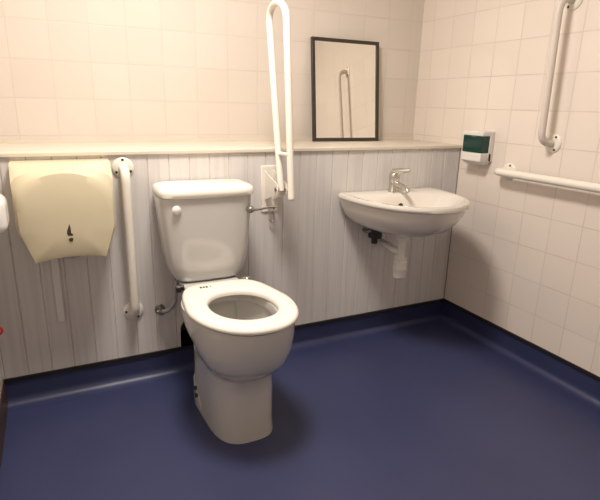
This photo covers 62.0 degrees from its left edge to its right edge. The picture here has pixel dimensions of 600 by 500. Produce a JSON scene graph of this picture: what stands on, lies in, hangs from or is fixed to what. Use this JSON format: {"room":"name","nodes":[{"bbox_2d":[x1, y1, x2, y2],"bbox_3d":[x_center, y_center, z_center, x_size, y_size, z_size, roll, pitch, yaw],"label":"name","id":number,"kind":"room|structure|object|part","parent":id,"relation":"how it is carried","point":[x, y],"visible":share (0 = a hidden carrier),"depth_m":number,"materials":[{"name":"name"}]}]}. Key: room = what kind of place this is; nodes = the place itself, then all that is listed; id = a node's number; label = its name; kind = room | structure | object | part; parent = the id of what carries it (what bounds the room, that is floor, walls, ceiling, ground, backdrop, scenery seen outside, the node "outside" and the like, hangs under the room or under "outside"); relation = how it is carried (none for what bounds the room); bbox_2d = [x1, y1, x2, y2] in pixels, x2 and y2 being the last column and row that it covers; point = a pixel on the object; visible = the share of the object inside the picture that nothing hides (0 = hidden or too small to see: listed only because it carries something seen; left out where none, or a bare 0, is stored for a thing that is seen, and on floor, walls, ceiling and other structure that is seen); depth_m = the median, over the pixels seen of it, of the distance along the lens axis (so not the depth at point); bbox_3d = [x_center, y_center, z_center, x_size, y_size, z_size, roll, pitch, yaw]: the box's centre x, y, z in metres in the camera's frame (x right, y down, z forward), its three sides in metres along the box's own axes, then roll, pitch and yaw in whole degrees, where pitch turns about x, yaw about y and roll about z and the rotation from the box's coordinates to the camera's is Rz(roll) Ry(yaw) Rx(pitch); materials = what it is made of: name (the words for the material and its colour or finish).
{"room":"public restroom","nodes":[
{"label":"public restroom","id":0,"kind":"room"},
{"bbox_2d":[0,361,2,396],"bbox_3d":[-0.731,-0.282,0.746,0.100,2.420,3.003,-6,18,-25],"label":"wall","id":1,"kind":"structure","parent":0,"point":[1,373],"depth_m":1.88,"materials":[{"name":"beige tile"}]},
{"bbox_2d":[0,380,7,469],"bbox_3d":[-0.622,0.871,0.913,0.003,0.120,2.388,-6,18,-25],"label":"baseboard","id":2,"kind":"structure","parent":1,"relation":"attached to","point":[3,399],"depth_m":1.80,"materials":[{"name":"brown wood"}]},
{"bbox_2d":[0,194,8,233],"bbox_3d":[-0.975,-0.108,1.554,0.113,0.122,0.135,-6,18,-25],"label":"dispenser","id":3,"kind":"object","parent":1,"relation":"attached to","point":[4,215],"visible":1,"depth_m":1.53,"materials":[{"name":"white plastic"}]},
{"bbox_2d":[0,0,424,330],"bbox_3d":[-0.333,-0.780,2.483,2.195,2.420,0.100,-6,18,-25],"label":"wall","id":4,"kind":"structure","parent":0,"point":[70,69],"depth_m":2.29,"materials":[{"name":"beige tile"}]},
{"bbox_2d":[0,137,413,143],"bbox_3d":[-0.315,-0.551,2.500,2.195,0.014,0.007,-6,18,-25],"label":"trim","id":5,"kind":"structure","parent":4,"relation":"attached to","point":[380,138],"depth_m":2.33,"materials":[{"name":"paint"}]},
{"bbox_2d":[0,322,599,499],"bbox_3d":[0.271,0.800,1.585,2.395,0.080,3.003,-6,18,-25],"label":"floor","id":6,"kind":"structure","parent":0,"point":[427,412],"depth_m":1.82,"materials":[{"name":"blue plastic"}]},
{"bbox_2d":[152,179,298,443],"bbox_3d":[-0.315,0.173,2.012,0.466,0.857,1.023,-6,18,-25],"label":"toilet","id":7,"kind":"object","parent":6,"relation":"on","point":[241,331],"visible":1,"depth_m":1.85,"materials":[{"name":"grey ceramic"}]},
{"bbox_3d":[-0.377,-0.242,1.967,0.376,0.039,0.210,-6,18,-25],"label":"cistern lid","id":8,"kind":"part","parent":7,"relation":"part of","materials":[{"name":"white ceramic"}]},
{"bbox_3d":[-0.210,0.191,1.755,0.374,0.022,0.479,-6,18,-25],"label":"seat","id":9,"kind":"part","parent":7,"relation":"part of","materials":[{"name":"white plastic"}]},
{"bbox_3d":[-0.144,-0.167,1.989,0.109,0.017,0.014,-7,18,-27],"label":"flush lever","id":10,"kind":"part","parent":7,"relation":"part of","materials":[{"name":"silver metal"}]},
{"bbox_2d":[0,148,459,378],"bbox_3d":[-0.156,0.036,2.306,2.195,0.962,0.018,-6,18,-25],"label":"panelling","id":11,"kind":"object","parent":6,"relation":"on","point":[312,253],"visible":0.48,"depth_m":2.17,"materials":[{"name":"grey wood"}]},
{"bbox_2d":[50,258,64,321],"bbox_3d":[-0.934,0.132,1.923,0.027,0.305,0.012,-6,18,-25],"label":"cable trunking","id":12,"kind":"object","parent":11,"relation":"attached to","point":[54,262],"visible":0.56,"depth_m":1.92,"materials":[{"name":"white plastic"}]},
{"bbox_2d":[8,159,115,262],"bbox_3d":[-0.836,-0.143,1.788,0.322,0.339,0.186,-6,18,-25],"label":"paper towel dispenser","id":13,"kind":"object","parent":11,"relation":"attached to","point":[65,209],"visible":1,"depth_m":1.71,"materials":[{"name":"beige plastic"}]},
{"bbox_2d":[63,256,79,258],"bbox_3d":[-0.837,0.009,1.825,0.068,0.028,0.068,-6,18,-25],"label":"paper towel","id":14,"kind":"object","parent":13,"relation":"attached to","point":[71,257],"depth_m":1.80,"materials":[{"name":"paper"}]},
{"bbox_2d":[112,157,143,319],"bbox_3d":[-0.671,-0.022,1.970,0.080,0.673,0.079,-6,18,-25],"label":"grab rail","id":15,"kind":"object","parent":11,"relation":"attached to","point":[122,167],"visible":1,"depth_m":1.93,"materials":[{"name":"beige"}]},
{"bbox_3d":[-0.671,-0.022,1.970,0.035,0.628,0.079,-6,18,-25],"label":"rail","id":16,"kind":"part","parent":15,"relation":"part of","materials":[{"name":"beige"}]},
{"bbox_2d":[5,302,442,412],"bbox_3d":[-0.150,0.459,2.394,2.195,0.099,0.058,-6,18,-25],"label":"baseboard","id":17,"kind":"structure","parent":11,"relation":"attached to","point":[41,391],"depth_m":2.19,"materials":[{"name":"blue plastic"}]},
{"bbox_2d":[3,298,444,383],"bbox_3d":[-0.160,0.397,2.400,2.195,0.016,0.008,-6,18,-25],"label":"trim","id":18,"kind":"structure","parent":11,"relation":"attached to","point":[117,360],"depth_m":2.17,"materials":[{"name":"black"}]},
{"bbox_2d":[0,140,461,157],"bbox_3d":[-0.227,-0.483,2.329,2.194,0.017,0.413,-6,18,-25],"label":"ledge shelf","id":19,"kind":"object","parent":11,"relation":"on","point":[125,148],"visible":1,"depth_m":2.13,"materials":[{"name":"paint"}]},
{"bbox_2d":[311,36,378,140],"bbox_3d":[0.244,-0.840,2.642,0.400,0.514,0.073,-6,18,-24],"label":"mirror","id":20,"kind":"object","parent":19,"relation":"on","point":[344,72],"visible":1,"depth_m":2.63,"materials":[{"name":"brown mirror"}]},
{"bbox_2d":[261,0,294,222],"bbox_3d":[-0.079,-0.531,2.028,0.080,0.902,0.269,-6,18,-25],"label":"rail","id":21,"kind":"object","parent":11,"relation":"attached to","point":[273,185],"visible":0.98,"depth_m":2.02,"materials":[{"name":"beige"}]},
{"bbox_3d":[-0.135,-0.270,2.209,0.080,0.205,0.006,-6,18,-25],"label":"wall plate","id":22,"kind":"part","parent":21,"relation":"part of","materials":[{"name":"beige"}]},
{"bbox_2d":[338,168,469,278],"bbox_3d":[0.520,-0.102,2.313,0.562,0.515,0.490,-6,18,-25],"label":"basin","id":23,"kind":"object","parent":11,"relation":"attached to","point":[405,212],"visible":1,"depth_m":2.28,"materials":[{"name":"beige ceramic"}]},
{"bbox_2d":[388,168,409,192],"bbox_3d":[0.483,-0.331,2.385,0.073,0.118,0.145,-6,18,-25],"label":"tap","id":24,"kind":"object","parent":23,"relation":"on","point":[394,176],"depth_m":2.39,"materials":[{"name":"silver metal"}]},
{"bbox_3d":[0.522,-0.155,2.296,0.562,0.171,0.488,-6,18,-25],"label":"bowl","id":25,"kind":"part","parent":23,"relation":"part of","materials":[{"name":"beige ceramic"}]},
{"bbox_2d":[413,0,599,376],"bbox_3d":[1.333,-0.516,1.722,0.100,2.420,3.003,-6,18,-25],"label":"wall","id":26,"kind":"structure","parent":0,"point":[524,256],"depth_m":2.30,"materials":[{"name":"beige tile"}]},
{"bbox_2d":[443,148,460,297],"bbox_3d":[0.835,-0.129,2.746,0.004,0.846,0.004,-6,18,-25],"label":"trim","id":27,"kind":"structure","parent":26,"relation":"attached to","point":[460,148],"depth_m":2.76,"materials":[{"name":"grey"}]},
{"bbox_2d":[461,130,494,164],"bbox_3d":[0.878,-0.507,2.472,0.082,0.160,0.130,-6,18,-25],"label":"soap dispenser","id":28,"kind":"object","parent":26,"relation":"attached to","point":[478,145],"visible":1,"depth_m":2.43,"materials":[{"name":"white plastic"}]},
{"bbox_2d":[441,302,599,412],"bbox_3d":[1.322,0.657,1.841,0.058,0.099,2.400,-6,18,-25],"label":"baseboard","id":29,"kind":"structure","parent":26,"relation":"attached to","point":[563,377],"depth_m":2.36,"materials":[{"name":"blue plastic"}]},
{"bbox_2d":[443,299,599,381],"bbox_3d":[1.348,0.601,1.832,0.008,0.016,2.392,-6,18,-25],"label":"trim","id":30,"kind":"structure","parent":26,"relation":"attached to","point":[513,335],"depth_m":2.36,"materials":[{"name":"black plastic"}]},
{"bbox_2d":[494,163,599,192],"bbox_3d":[1.108,-0.277,2.054,0.083,0.080,0.765,-6,18,-25],"label":"grab rail","id":31,"kind":"object","parent":26,"relation":"attached to","point":[508,171],"visible":1,"depth_m":2.11,"materials":[{"name":"beige"}]},
{"bbox_2d":[538,0,582,152],"bbox_3d":[1.051,-0.724,2.048,0.090,0.642,0.090,-6,18,-25],"label":"grab rail","id":32,"kind":"object","parent":26,"relation":"attached to","point":[552,143],"visible":1,"depth_m":2.03,"materials":[{"name":"beige"}]}
]}

